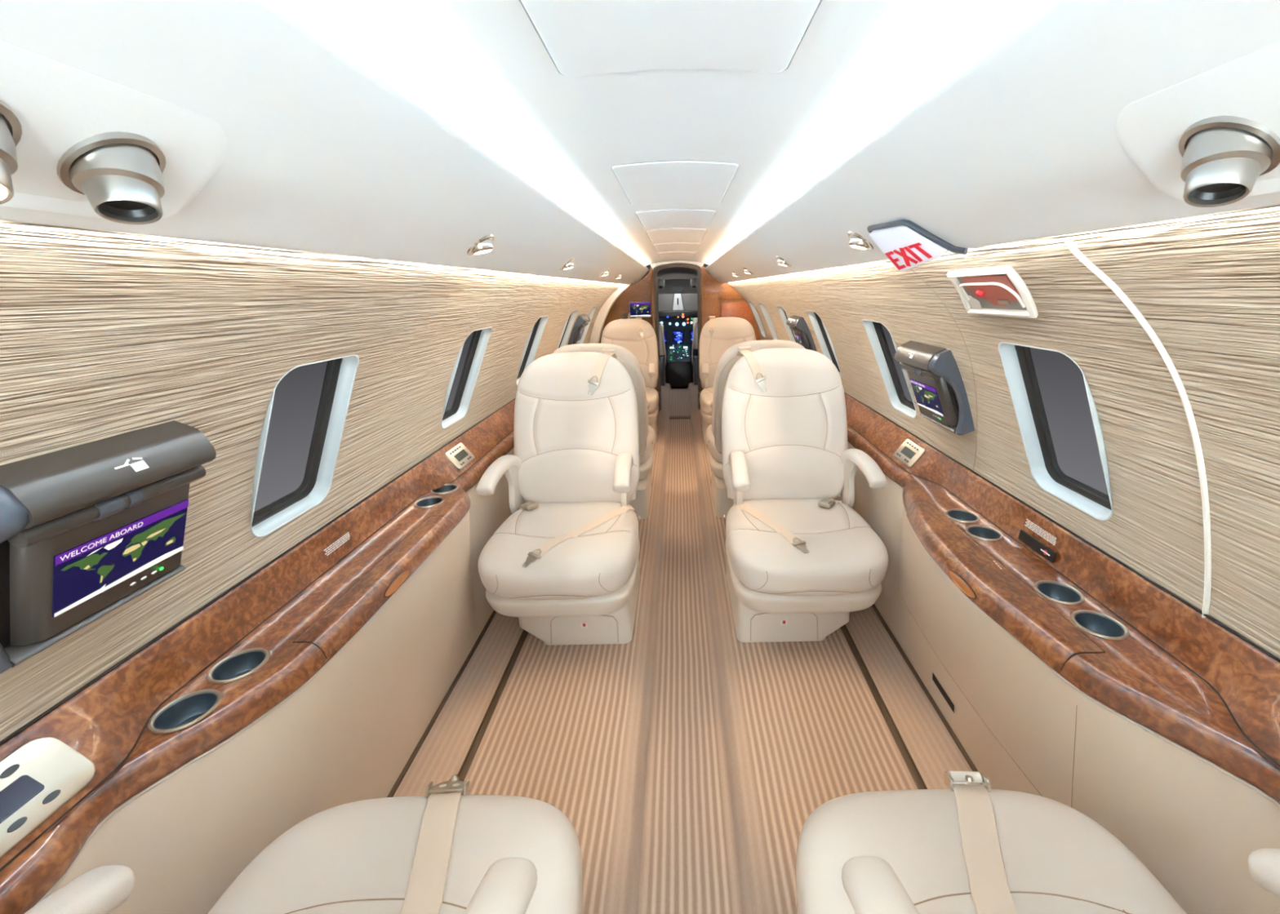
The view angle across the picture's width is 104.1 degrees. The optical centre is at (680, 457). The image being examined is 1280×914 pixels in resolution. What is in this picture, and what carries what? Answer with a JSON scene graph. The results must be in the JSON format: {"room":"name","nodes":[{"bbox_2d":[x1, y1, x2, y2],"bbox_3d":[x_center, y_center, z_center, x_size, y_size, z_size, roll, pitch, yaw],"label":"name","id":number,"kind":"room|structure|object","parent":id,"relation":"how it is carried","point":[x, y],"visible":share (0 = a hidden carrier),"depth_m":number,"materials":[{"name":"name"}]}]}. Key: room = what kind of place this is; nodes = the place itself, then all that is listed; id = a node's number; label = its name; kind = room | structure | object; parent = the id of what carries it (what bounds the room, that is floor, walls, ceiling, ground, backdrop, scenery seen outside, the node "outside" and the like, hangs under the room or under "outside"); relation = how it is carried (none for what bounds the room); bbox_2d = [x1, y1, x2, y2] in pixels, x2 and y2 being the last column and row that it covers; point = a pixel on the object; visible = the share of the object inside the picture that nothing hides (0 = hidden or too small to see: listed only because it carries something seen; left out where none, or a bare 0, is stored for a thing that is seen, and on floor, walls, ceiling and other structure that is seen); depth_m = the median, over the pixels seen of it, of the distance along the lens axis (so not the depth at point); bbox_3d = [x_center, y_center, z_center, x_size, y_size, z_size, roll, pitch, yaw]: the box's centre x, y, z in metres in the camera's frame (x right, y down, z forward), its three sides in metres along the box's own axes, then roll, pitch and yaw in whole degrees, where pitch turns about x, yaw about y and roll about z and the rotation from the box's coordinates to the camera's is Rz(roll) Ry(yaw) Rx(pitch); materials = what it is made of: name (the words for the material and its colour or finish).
{"room":"aircraft cabin","nodes":[
{"label":"aircraft cabin","id":0,"kind":"room"},
{"bbox_2d":[0,220,622,742],"bbox_3d":[-0.702,-0.314,1.815,0.422,0.823,6.150,-1,19,0],"label":"wall","id":1,"kind":"structure","parent":0,"point":[104,334],"depth_m":0.76,"materials":[{"name":"beige wood"}]},
{"bbox_2d":[0,420,216,674],"bbox_3d":[-0.776,0.095,0.639,0.184,0.261,0.244,-1,19,0],"label":"wall monitor","id":2,"kind":"object","parent":1,"relation":"attached to","point":[86,530],"visible":1,"depth_m":0.61,"materials":[{"name":"black plastic"}]},
{"bbox_2d":[0,420,216,528],"bbox_3d":[-0.729,0.006,0.622,0.087,0.077,0.220,-1,19,0],"label":"hood","id":3,"kind":"object","parent":2,"relation":"attached to","point":[52,490],"depth_m":0.60,"materials":[{"name":"grey plastic"}]},
{"bbox_2d":[0,40,226,224],"bbox_3d":[-0.396,-0.180,0.274,0.086,0.077,0.298,-1,19,0],"label":"overhead service panel","id":4,"kind":"object","parent":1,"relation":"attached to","point":[73,141],"visible":1,"depth_m":0.33,"materials":[{"name":"plastic"}]},
{"bbox_2d":[250,354,359,537],"bbox_3d":[-0.805,-0.042,1.040,0.217,0.376,0.258,-1,19,0],"label":"window","id":5,"kind":"structure","parent":1,"relation":"in","point":[340,372],"depth_m":1.13,"materials":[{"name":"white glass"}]},
{"bbox_2d":[0,0,648,284],"bbox_3d":[-0.385,-0.776,1.926,0.171,0.153,6.650,-1,19,0],"label":"overhead panel","id":6,"kind":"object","parent":1,"relation":"attached to","point":[325,154],"depth_m":0.47,"materials":[{"name":"white plastic"}]},
{"bbox_2d":[441,327,492,429],"bbox_3d":[-0.810,-0.307,1.828,0.217,0.376,0.258,-1,19,0],"label":"window","id":7,"kind":"structure","parent":1,"relation":"in","point":[480,338],"depth_m":1.93,"materials":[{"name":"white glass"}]},
{"bbox_2d":[466,234,493,255],"bbox_3d":[-0.401,-0.424,0.994,0.055,0.038,0.066,-1,19,0],"label":"light","id":8,"kind":"object","parent":1,"relation":"attached to","point":[485,245],"visible":0.94,"depth_m":0.98,"materials":[{"name":"silver metal"}]},
{"bbox_2d":[515,315,548,385],"bbox_3d":[-0.816,-0.583,2.647,0.217,0.376,0.258,-1,19,0],"label":"window","id":9,"kind":"structure","parent":1,"relation":"in","point":[531,348],"depth_m":2.74,"materials":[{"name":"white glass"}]},
{"bbox_2d":[560,258,574,270],"bbox_3d":[-0.406,-0.685,1.772,0.055,0.038,0.066,-1,19,0],"label":"light","id":10,"kind":"object","parent":1,"relation":"attached to","point":[569,264],"visible":0.94,"depth_m":1.76,"materials":[{"name":"silver metal"}]},
{"bbox_2d":[556,309,578,349],"bbox_3d":[-0.821,-0.854,3.453,0.217,0.376,0.258,-1,19,0],"label":"window","id":11,"kind":"structure","parent":1,"relation":"in","point":[567,327],"depth_m":3.54,"materials":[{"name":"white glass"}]},
{"bbox_2d":[567,314,590,345],"bbox_3d":[-0.796,-0.967,3.795,0.184,0.261,0.244,-1,19,0],"label":"wall monitor","id":12,"kind":"object","parent":1,"relation":"attached to","point":[582,320],"visible":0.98,"depth_m":3.71,"materials":[{"name":"black plastic"}]},
{"bbox_2d":[578,314,590,324],"bbox_3d":[-0.749,-1.056,3.778,0.087,0.077,0.220,-1,19,0],"label":"hood","id":13,"kind":"object","parent":12,"relation":"attached to","point":[583,318],"depth_m":3.68,"materials":[{"name":"grey plastic"}]},
{"bbox_2d":[579,306,596,343],"bbox_3d":[-0.826,-1.123,4.254,0.217,0.376,0.258,-1,19,0],"label":"window","id":14,"kind":"structure","parent":1,"relation":"in","point":[590,315],"depth_m":4.37,"materials":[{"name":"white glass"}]},
{"bbox_2d":[599,269,608,276],"bbox_3d":[-0.411,-0.985,2.662,0.055,0.038,0.066,-1,19,0],"label":"light","id":15,"kind":"object","parent":1,"relation":"attached to","point":[606,273],"visible":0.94,"depth_m":2.65,"materials":[{"name":"silver metal"}]},
{"bbox_2d":[589,281,633,343],"bbox_3d":[-0.679,-1.016,4.840,0.510,1.322,0.090,-1,19,0],"label":"trim","id":16,"kind":"structure","parent":1,"relation":"attached to","point":[598,325],"depth_m":4.69,"materials":[{"name":"plastic"}]},
{"bbox_2d":[599,267,710,360],"bbox_3d":[-0.034,-1.776,6.941,1.921,1.700,2.950,-1,19,0],"label":"wall","id":17,"kind":"structure","parent":0,"point":[677,280],"depth_m":6.97,"materials":[{"name":"black plastic"}]},
{"bbox_2d":[619,301,651,319],"bbox_3d":[-0.543,-1.491,5.246,0.191,0.271,0.510,13,23,35],"label":"monitor","id":18,"kind":"object","parent":17,"relation":"attached to","point":[637,309],"visible":0.96,"depth_m":5.35,"materials":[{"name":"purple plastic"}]},
{"bbox_2d":[657,279,664,288],"bbox_3d":[-0.240,-2.076,5.957,0.090,0.110,0.110,-1,19,0],"label":"air vent","id":19,"kind":"object","parent":17,"relation":"in","point":[660,282],"visible":0.95,"depth_m":5.92,"materials":[{"name":"black plastic"}]},
{"bbox_2d":[657,293,697,311],"bbox_3d":[-0.048,-2.490,8.075,1.200,0.370,0.115,-1,19,0],"label":"window","id":20,"kind":"structure","parent":17,"relation":"in","point":[666,302],"depth_m":8.10,"materials":[{"name":"grey glass"}]},
{"bbox_2d":[658,310,697,355],"bbox_3d":[-0.038,-1.961,7.875,1.240,0.695,0.322,-1,19,0],"label":"panel","id":21,"kind":"object","parent":17,"relation":"attached to","point":[677,324],"visible":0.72,"depth_m":7.85,"materials":[{"name":"black plastic"}]},
{"bbox_2d":[690,278,697,288],"bbox_3d":[0.160,-2.083,5.957,0.090,0.110,0.110,-1,19,0],"label":"air vent","id":22,"kind":"object","parent":17,"relation":"in","point":[693,281],"visible":0.94,"depth_m":5.92,"materials":[{"name":"black plastic"}]},
{"bbox_2d":[275,0,1048,266],"bbox_3d":[-0.017,-0.868,1.897,0.920,0.116,6.650,-1,19,0],"label":"ceiling","id":23,"kind":"structure","parent":0,"point":[482,68],"depth_m":0.70,"materials":[{"name":"white plastic"}]},
{"bbox_2d":[519,0,822,76],"bbox_3d":[-0.007,-0.366,0.234,0.296,0.016,0.883,-1,19,0],"label":"ceiling panel","id":24,"kind":"object","parent":23,"relation":"attached to","point":[580,37],"visible":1,"depth_m":0.55,"materials":[{"name":"grey plastic"}]},
{"bbox_2d":[610,160,739,204],"bbox_3d":[-0.014,-0.748,1.371,0.296,0.016,0.530,-1,19,0],"label":"ceiling panel","id":25,"kind":"object","parent":23,"relation":"attached to","point":[695,180],"visible":1,"depth_m":1.29,"materials":[{"name":"grey plastic"}]},
{"bbox_2d":[635,208,716,226],"bbox_3d":[-0.018,-0.959,1.997,0.296,0.016,0.448,-1,19,0],"label":"ceiling hatch","id":26,"kind":"object","parent":23,"relation":"attached to","point":[686,216],"visible":1,"depth_m":1.95,"materials":[{"name":"grey plastic"}]},
{"bbox_2d":[644,227,707,242],"bbox_3d":[-0.022,-1.168,2.619,0.296,0.016,0.596,-1,19,0],"label":"ceiling hatch","id":27,"kind":"object","parent":23,"relation":"attached to","point":[668,233],"visible":1,"depth_m":2.55,"materials":[{"name":"grey plastic"}]},
{"bbox_2d":[653,242,700,251],"bbox_3d":[-0.027,-1.409,3.335,0.296,0.016,0.586,-1,19,0],"label":"ceiling hatch","id":28,"kind":"object","parent":23,"relation":"attached to","point":[668,246],"visible":0.98,"depth_m":3.27,"materials":[{"name":"grey plastic"}]},
{"bbox_2d":[657,251,696,257],"bbox_3d":[-0.032,-1.661,4.083,0.296,0.016,0.606,-1,19,0],"label":"ceiling hatch","id":29,"kind":"object","parent":23,"relation":"attached to","point":[672,254],"visible":0.98,"depth_m":4.02,"materials":[{"name":"grey plastic"}]},
{"bbox_2d":[599,266,760,343],"bbox_3d":[-0.024,-1.261,5.408,1.752,1.500,0.284,-1,19,0],"label":"wall","id":30,"kind":"structure","parent":0,"point":[721,300],"depth_m":5.19,"materials":[{"name":"brown wood"}]},
{"bbox_2d":[650,261,704,412],"bbox_3d":[-0.024,-1.241,5.396,0.571,1.650,0.320,-1,19,0],"label":"door","id":31,"kind":"structure","parent":30,"relation":"in","point":[696,266],"depth_m":5.17,"materials":[{"name":"brown wood"}]},
{"bbox_2d":[392,382,972,913],"bbox_3d":[0.002,0.084,3.906,1.720,0.090,9.850,-1,19,0],"label":"floor","id":32,"kind":"structure","parent":0,"point":[687,761],"depth_m":1.55,"materials":[{"name":"carpet"}]},
{"bbox_2d":[0,397,527,913],"bbox_3d":[-0.782,0.292,2.013,0.196,0.751,6.100,-1,19,0],"label":"console","id":33,"kind":"object","parent":32,"relation":"on","point":[307,687],"visible":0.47,"depth_m":0.94,"materials":[{"name":"brown wood"}]},
{"bbox_2d":[0,737,95,857],"bbox_3d":[-0.825,0.434,0.579,0.058,0.074,0.210,-1,19,0],"label":"control panel","id":34,"kind":"object","parent":33,"relation":"on","point":[39,777],"visible":1,"depth_m":0.63,"materials":[{"name":"white plastic"}]},
{"bbox_2d":[324,532,350,555],"bbox_3d":[-0.858,0.217,1.244,0.002,0.018,0.095,-1,19,0],"label":"vent","id":35,"kind":"object","parent":33,"relation":"attached to","point":[348,532],"visible":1,"depth_m":1.24,"materials":[{"name":"silver metal"}]},
{"bbox_2d":[444,442,475,470],"bbox_3d":[-0.833,-0.004,1.882,0.051,0.066,0.144,-1,19,0],"label":"control panel","id":36,"kind":"object","parent":33,"relation":"on","point":[459,455],"visible":1,"depth_m":1.87,"materials":[{"name":"white plastic"}]},
{"bbox_2d":[24,773,582,913],"bbox_3d":[-0.447,0.644,0.508,0.583,1.032,0.872,-1,19,0],"label":"seat","id":37,"kind":"object","parent":32,"relation":"on","point":[444,852],"visible":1,"depth_m":0.77,"materials":[{"name":"beige leather"}]},
{"bbox_2d":[208,795,582,913],"bbox_3d":[-0.432,0.765,0.673,0.558,0.189,0.581,-1,19,0],"label":"cushion","id":38,"kind":"object","parent":37,"relation":"on","point":[427,854],"depth_m":0.78,"materials":[{"name":"beige leather"}]},
{"bbox_2d":[386,610,496,797],"bbox_3d":[-0.789,0.641,2.136,0.018,0.011,6.150,-1,19,0],"label":"trim","id":39,"kind":"structure","parent":32,"relation":"on","point":[429,726],"depth_m":1.59,"materials":[{"name":"metal"}]},
{"bbox_2d":[449,629,528,792],"bbox_3d":[-0.619,0.577,2.327,0.024,0.004,6.550,-1,19,0],"label":"trim","id":40,"kind":"structure","parent":32,"relation":"on","point":[465,766],"depth_m":1.60,"materials":[{"name":"metal"}]},
{"bbox_2d":[475,348,640,645],"bbox_3d":[-0.457,0.140,1.989,0.583,1.043,0.844,-1,19,0],"label":"seat","id":41,"kind":"object","parent":32,"relation":"on","point":[565,562],"visible":1,"depth_m":1.97,"materials":[{"name":"beige leather"}]},
{"bbox_2d":[477,502,638,599],"bbox_3d":[-0.440,0.345,1.919,0.558,0.189,0.581,-1,19,0],"label":"cushion","id":42,"kind":"object","parent":41,"relation":"on","point":[544,550],"depth_m":1.72,"materials":[{"name":"beige leather"}]},
{"bbox_2d":[552,343,654,519],"bbox_3d":[-0.463,-0.192,2.991,0.583,1.032,0.844,-1,19,0],"label":"seat","id":43,"kind":"object","parent":32,"relation":"on","point":[641,504],"visible":0.25,"depth_m":2.71,"materials":[{"name":"beige leather"}]},
{"bbox_2d":[639,425,654,465],"bbox_3d":[-0.449,-0.075,3.169,0.558,0.189,0.581,-1,19,0],"label":"cushion","id":44,"kind":"object","parent":43,"relation":"on","point":[646,458],"depth_m":3.02,"materials":[{"name":"beige leather"}]},
{"bbox_2d":[600,317,659,443],"bbox_3d":[-0.488,-0.694,4.470,0.583,1.042,0.844,-1,19,0],"label":"seat","id":45,"kind":"object","parent":32,"relation":"on","point":[637,335],"visible":0.41,"depth_m":4.59,"materials":[{"name":"beige leather"}]},
{"bbox_2d":[645,387,658,413],"bbox_3d":[-0.471,-0.489,4.401,0.558,0.189,0.581,-1,19,0],"label":"cushion","id":46,"kind":"object","parent":45,"relation":"on","point":[652,396],"depth_m":4.22,"materials":[{"name":"beige leather"}]},
{"bbox_2d":[658,322,666,386],"bbox_3d":[-0.415,-1.403,7.032,0.423,0.987,0.310,-1,19,0],"label":"seat","id":47,"kind":"object","parent":32,"relation":"on","point":[662,346],"visible":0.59,"depth_m":6.90,"materials":[{"name":"black plastic"}]},
{"bbox_2d":[665,343,693,386],"bbox_3d":[-0.027,-1.425,7.555,0.420,0.563,0.930,-1,19,0],"label":"pedestal","id":48,"kind":"object","parent":32,"relation":"on","point":[678,366],"visible":1,"depth_m":7.17,"materials":[{"name":"black plastic"}]},
{"bbox_2d":[669,415,690,419],"bbox_3d":[-0.009,-0.446,5.600,0.460,0.012,0.100,-1,19,0],"label":"threshold","id":49,"kind":"object","parent":32,"relation":"on","point":[687,416],"visible":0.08,"depth_m":5.58,"materials":[{"name":"metal"}]},
{"bbox_2d":[691,317,697,385],"bbox_3d":[0.361,-1.438,7.026,0.423,1.030,0.310,-1,19,0],"label":"seat","id":50,"kind":"object","parent":32,"relation":"on","point":[695,342],"visible":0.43,"depth_m":6.89,"materials":[{"name":"black plastic"}]},
{"bbox_2d":[698,315,755,444],"bbox_3d":[0.451,-0.693,4.413,0.583,1.042,0.844,-1,19,0],"label":"seat","id":51,"kind":"object","parent":32,"relation":"on","point":[717,335],"visible":0.48,"depth_m":4.53,"materials":[{"name":"beige leather"}]},
{"bbox_2d":[699,386,713,414],"bbox_3d":[0.443,-0.487,4.344,0.558,0.189,0.581,-1,19,0],"label":"cushion","id":52,"kind":"object","parent":51,"relation":"on","point":[706,394],"depth_m":4.17,"materials":[{"name":"beige leather"}]},
{"bbox_2d":[706,340,805,517],"bbox_3d":[0.456,-0.209,2.991,0.583,1.032,0.844,-1,19,0],"label":"seat","id":53,"kind":"object","parent":32,"relation":"on","point":[722,504],"visible":0.28,"depth_m":2.72,"materials":[{"name":"beige leather"}]},
{"bbox_2d":[706,424,722,463],"bbox_3d":[0.445,-0.092,3.169,0.558,0.189,0.581,-1,19,0],"label":"cushion","id":54,"kind":"object","parent":53,"relation":"on","point":[715,456],"depth_m":3.02,"materials":[{"name":"beige leather"}]},
{"bbox_2d":[721,346,888,642],"bbox_3d":[0.462,0.124,1.983,0.583,1.043,0.844,-1,19,0],"label":"seat","id":55,"kind":"object","parent":32,"relation":"on","point":[800,559],"visible":1,"depth_m":1.97,"materials":[{"name":"beige leather"}]},
{"bbox_2d":[725,498,888,595],"bbox_3d":[0.453,0.330,1.914,0.558,0.189,0.581,-1,19,0],"label":"cushion","id":56,"kind":"object","parent":55,"relation":"on","point":[775,547],"depth_m":1.71,"materials":[{"name":"beige leather"}]},
{"bbox_2d":[840,624,927,789],"bbox_3d":[0.641,0.553,2.327,0.024,0.004,6.550,-1,19,0],"label":"trim","id":57,"kind":"structure","parent":32,"relation":"attached to","point":[906,756],"depth_m":1.56,"materials":[{"name":"metal"}]},
{"bbox_2d":[871,604,978,772],"bbox_3d":[0.811,0.539,2.349,0.018,0.011,6.600,-1,19,0],"label":"trim","id":58,"kind":"structure","parent":32,"relation":"attached to","point":[944,722],"depth_m":1.63,"materials":[{"name":"metal"}]},
{"bbox_2d":[795,771,1279,913],"bbox_3d":[0.473,0.631,0.495,0.589,1.032,0.859,-1,19,0],"label":"seat","id":59,"kind":"object","parent":32,"relation":"on","point":[970,846],"visible":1,"depth_m":0.77,"materials":[{"name":"beige leather"}]},
{"bbox_2d":[832,391,1279,913],"bbox_3d":[0.768,0.180,2.255,0.242,0.751,6.610,-1,19,0],"label":"console","id":60,"kind":"object","parent":32,"relation":"on","point":[1080,682],"visible":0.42,"depth_m":0.95,"materials":[{"name":"beige leather"}]},
{"bbox_2d":[893,439,924,467],"bbox_3d":[0.833,-0.016,1.820,0.051,0.066,0.144,-1,19,0],"label":"control panel","id":61,"kind":"object","parent":60,"relation":"on","point":[908,452],"visible":1,"depth_m":1.81,"materials":[{"name":"beige plastic"}]},
{"bbox_2d":[932,672,954,713],"bbox_3d":[0.801,0.718,1.521,0.004,0.030,0.135,-1,19,1],"label":"vent","id":62,"kind":"object","parent":60,"relation":"attached to","point":[937,683],"depth_m":1.52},
{"bbox_2d":[1017,529,1056,563],"bbox_3d":[0.863,0.215,1.209,0.005,0.027,0.124,-1,19,0],"label":"panel","id":63,"kind":"object","parent":60,"relation":"attached to","point":[1044,551],"visible":1,"depth_m":1.20,"materials":[{"name":"black plastic"}]},
{"bbox_2d":[1024,519,1056,545],"bbox_3d":[0.867,0.180,1.200,0.002,0.018,0.105,-1,19,0],"label":"vent","id":64,"kind":"object","parent":60,"relation":"attached to","point":[1026,519],"visible":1,"depth_m":1.20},
{"bbox_2d":[727,204,1279,658],"bbox_3d":[0.688,-0.421,2.052,0.422,0.823,6.650,-1,19,0],"label":"wall","id":65,"kind":"structure","parent":0,"point":[1207,286],"depth_m":0.78,"materials":[{"name":"beige wood"}]},
{"bbox_2d":[732,271,739,276],"bbox_3d":[0.369,-1.223,3.326,0.055,0.038,0.066,-1,19,0],"label":"light","id":66,"kind":"object","parent":65,"relation":"attached to","point":[733,273],"visible":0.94,"depth_m":3.31,"materials":[{"name":"silver metal"}]},
{"bbox_2d":[743,267,752,274],"bbox_3d":[0.373,-1.029,2.748,0.055,0.038,0.066,-1,19,0],"label":"light","id":67,"kind":"object","parent":65,"relation":"attached to","point":[745,270],"visible":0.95,"depth_m":2.73,"materials":[{"name":"silver metal"}]},
{"bbox_2d":[747,301,765,337],"bbox_3d":[0.778,-1.379,4.922,0.217,0.376,0.258,-1,19,0],"label":"window","id":68,"kind":"structure","parent":65,"relation":"in","point":[755,313],"depth_m":5.02,"materials":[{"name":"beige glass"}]},
{"bbox_2d":[758,302,777,340],"bbox_3d":[0.782,-1.162,4.277,0.217,0.376,0.258,-1,19,0],"label":"window","id":69,"kind":"structure","parent":65,"relation":"in","point":[769,322],"depth_m":4.38,"materials":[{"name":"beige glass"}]},
{"bbox_2d":[776,256,791,266],"bbox_3d":[0.379,-0.719,1.828,0.055,0.038,0.066,-1,19,0],"label":"light","id":70,"kind":"object","parent":65,"relation":"attached to","point":[780,261],"visible":0.93,"depth_m":1.81,"materials":[{"name":"silver metal"}]},
{"bbox_2d":[776,305,797,342],"bbox_3d":[0.787,-0.901,3.500,0.217,0.376,0.258,-1,19,0],"label":"window","id":71,"kind":"structure","parent":65,"relation":"in","point":[784,315],"depth_m":3.60,"materials":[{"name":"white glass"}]},
{"bbox_2d":[786,315,817,351],"bbox_3d":[0.763,-0.748,3.056,0.184,0.261,0.244,-1,19,0],"label":"wall monitor","id":72,"kind":"object","parent":65,"relation":"attached to","point":[797,324],"visible":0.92,"depth_m":2.97,"materials":[{"name":"black plastic"}]},
{"bbox_2d":[786,315,802,328],"bbox_3d":[0.713,-0.836,3.039,0.087,0.077,0.220,-1,19,0],"label":"hood","id":73,"kind":"object","parent":72,"relation":"attached to","point":[793,321],"depth_m":3.00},
{"bbox_2d":[806,310,841,377],"bbox_3d":[0.792,-0.620,2.666,0.217,0.376,0.258,-1,19,0],"label":"window","id":74,"kind":"structure","parent":65,"relation":"in","point":[824,339],"depth_m":2.76,"materials":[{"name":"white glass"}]},
{"bbox_2d":[847,231,873,250],"bbox_3d":[0.384,-0.461,1.061,0.055,0.038,0.066,-1,19,0],"label":"light","id":75,"kind":"object","parent":65,"relation":"attached to","point":[855,240],"visible":0.97,"depth_m":1.05,"materials":[{"name":"silver metal"}]},
{"bbox_2d":[862,319,916,418],"bbox_3d":[0.798,-0.344,1.847,0.217,0.376,0.258,-1,19,0],"label":"window","id":76,"kind":"structure","parent":65,"relation":"in","point":[874,331],"depth_m":1.95,"materials":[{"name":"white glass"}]},
{"bbox_2d":[866,219,968,271],"bbox_3d":[0.394,-0.367,0.859,0.069,0.084,0.230,-3,19,-5],"label":"exit sign","id":77,"kind":"object","parent":65,"relation":"hanging from","point":[906,245],"visible":1,"depth_m":0.85,"materials":[{"name":"white plastic"}]},
{"bbox_2d":[894,340,974,435],"bbox_3d":[0.773,-0.220,1.488,0.184,0.261,0.244,-1,19,0],"label":"wall monitor","id":78,"kind":"object","parent":65,"relation":"attached to","point":[936,382],"visible":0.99,"depth_m":1.43,"materials":[{"name":"black plastic"}]},
{"bbox_2d":[894,340,946,372],"bbox_3d":[0.723,-0.308,1.471,0.087,0.077,0.220,-1,19,0],"label":"hood","id":79,"kind":"object","parent":78,"relation":"attached to","point":[917,357],"depth_m":1.46,"materials":[{"name":"grey plastic"}]},
{"bbox_2d":[911,268,977,471],"bbox_3d":[0.703,-0.187,1.289,0.412,0.584,0.043,-11,21,-27],"label":"trim","id":80,"kind":"structure","parent":65,"relation":"attached to","point":[911,268],"depth_m":1.28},
{"bbox_2d":[705,0,1279,283],"bbox_3d":[0.355,-0.791,1.926,0.171,0.153,6.650,-1,19,0],"label":"ceiling panel","id":81,"kind":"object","parent":65,"relation":"attached to","point":[1020,143],"depth_m":0.49,"materials":[{"name":"white plastic"}]},
{"bbox_2d":[946,266,1038,318],"bbox_3d":[0.582,-0.311,0.945,0.106,0.089,0.269,-1,19,0],"label":"handle","id":82,"kind":"object","parent":65,"relation":"attached to","point":[1002,291],"visible":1,"depth_m":0.92,"materials":[{"name":"beige plastic"}]},
{"bbox_2d":[997,342,1112,520],"bbox_3d":[0.803,-0.074,1.042,0.217,0.376,0.258,-1,19,0],"label":"window","id":83,"kind":"structure","parent":65,"relation":"in","point":[1016,359],"depth_m":1.13,"materials":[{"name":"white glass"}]},
{"bbox_2d":[844,393,1279,764],"bbox_3d":[0.843,-0.126,2.152,0.078,0.100,6.610,-1,19,0],"label":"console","id":84,"kind":"structure","parent":65,"relation":"attached to","point":[1246,677],"depth_m":0.96,"materials":[{"name":"brown wood"}]},
{"bbox_2d":[1064,239,1211,617],"bbox_3d":[0.692,-0.007,0.741,0.373,0.594,0.008,-1,19,0],"label":"trim","id":85,"kind":"structure","parent":65,"relation":"attached to","point":[1179,384],"depth_m":0.72,"materials":[{"name":"white plastic"}]},
{"bbox_2d":[1115,41,1279,207],"bbox_3d":[0.388,-0.200,0.291,0.086,0.078,0.274,-1,19,0],"label":"overhead service panel","id":86,"kind":"object","parent":65,"relation":"attached to","point":[1211,138],"visible":1,"depth_m":0.35,"materials":[{"name":"plastic"}]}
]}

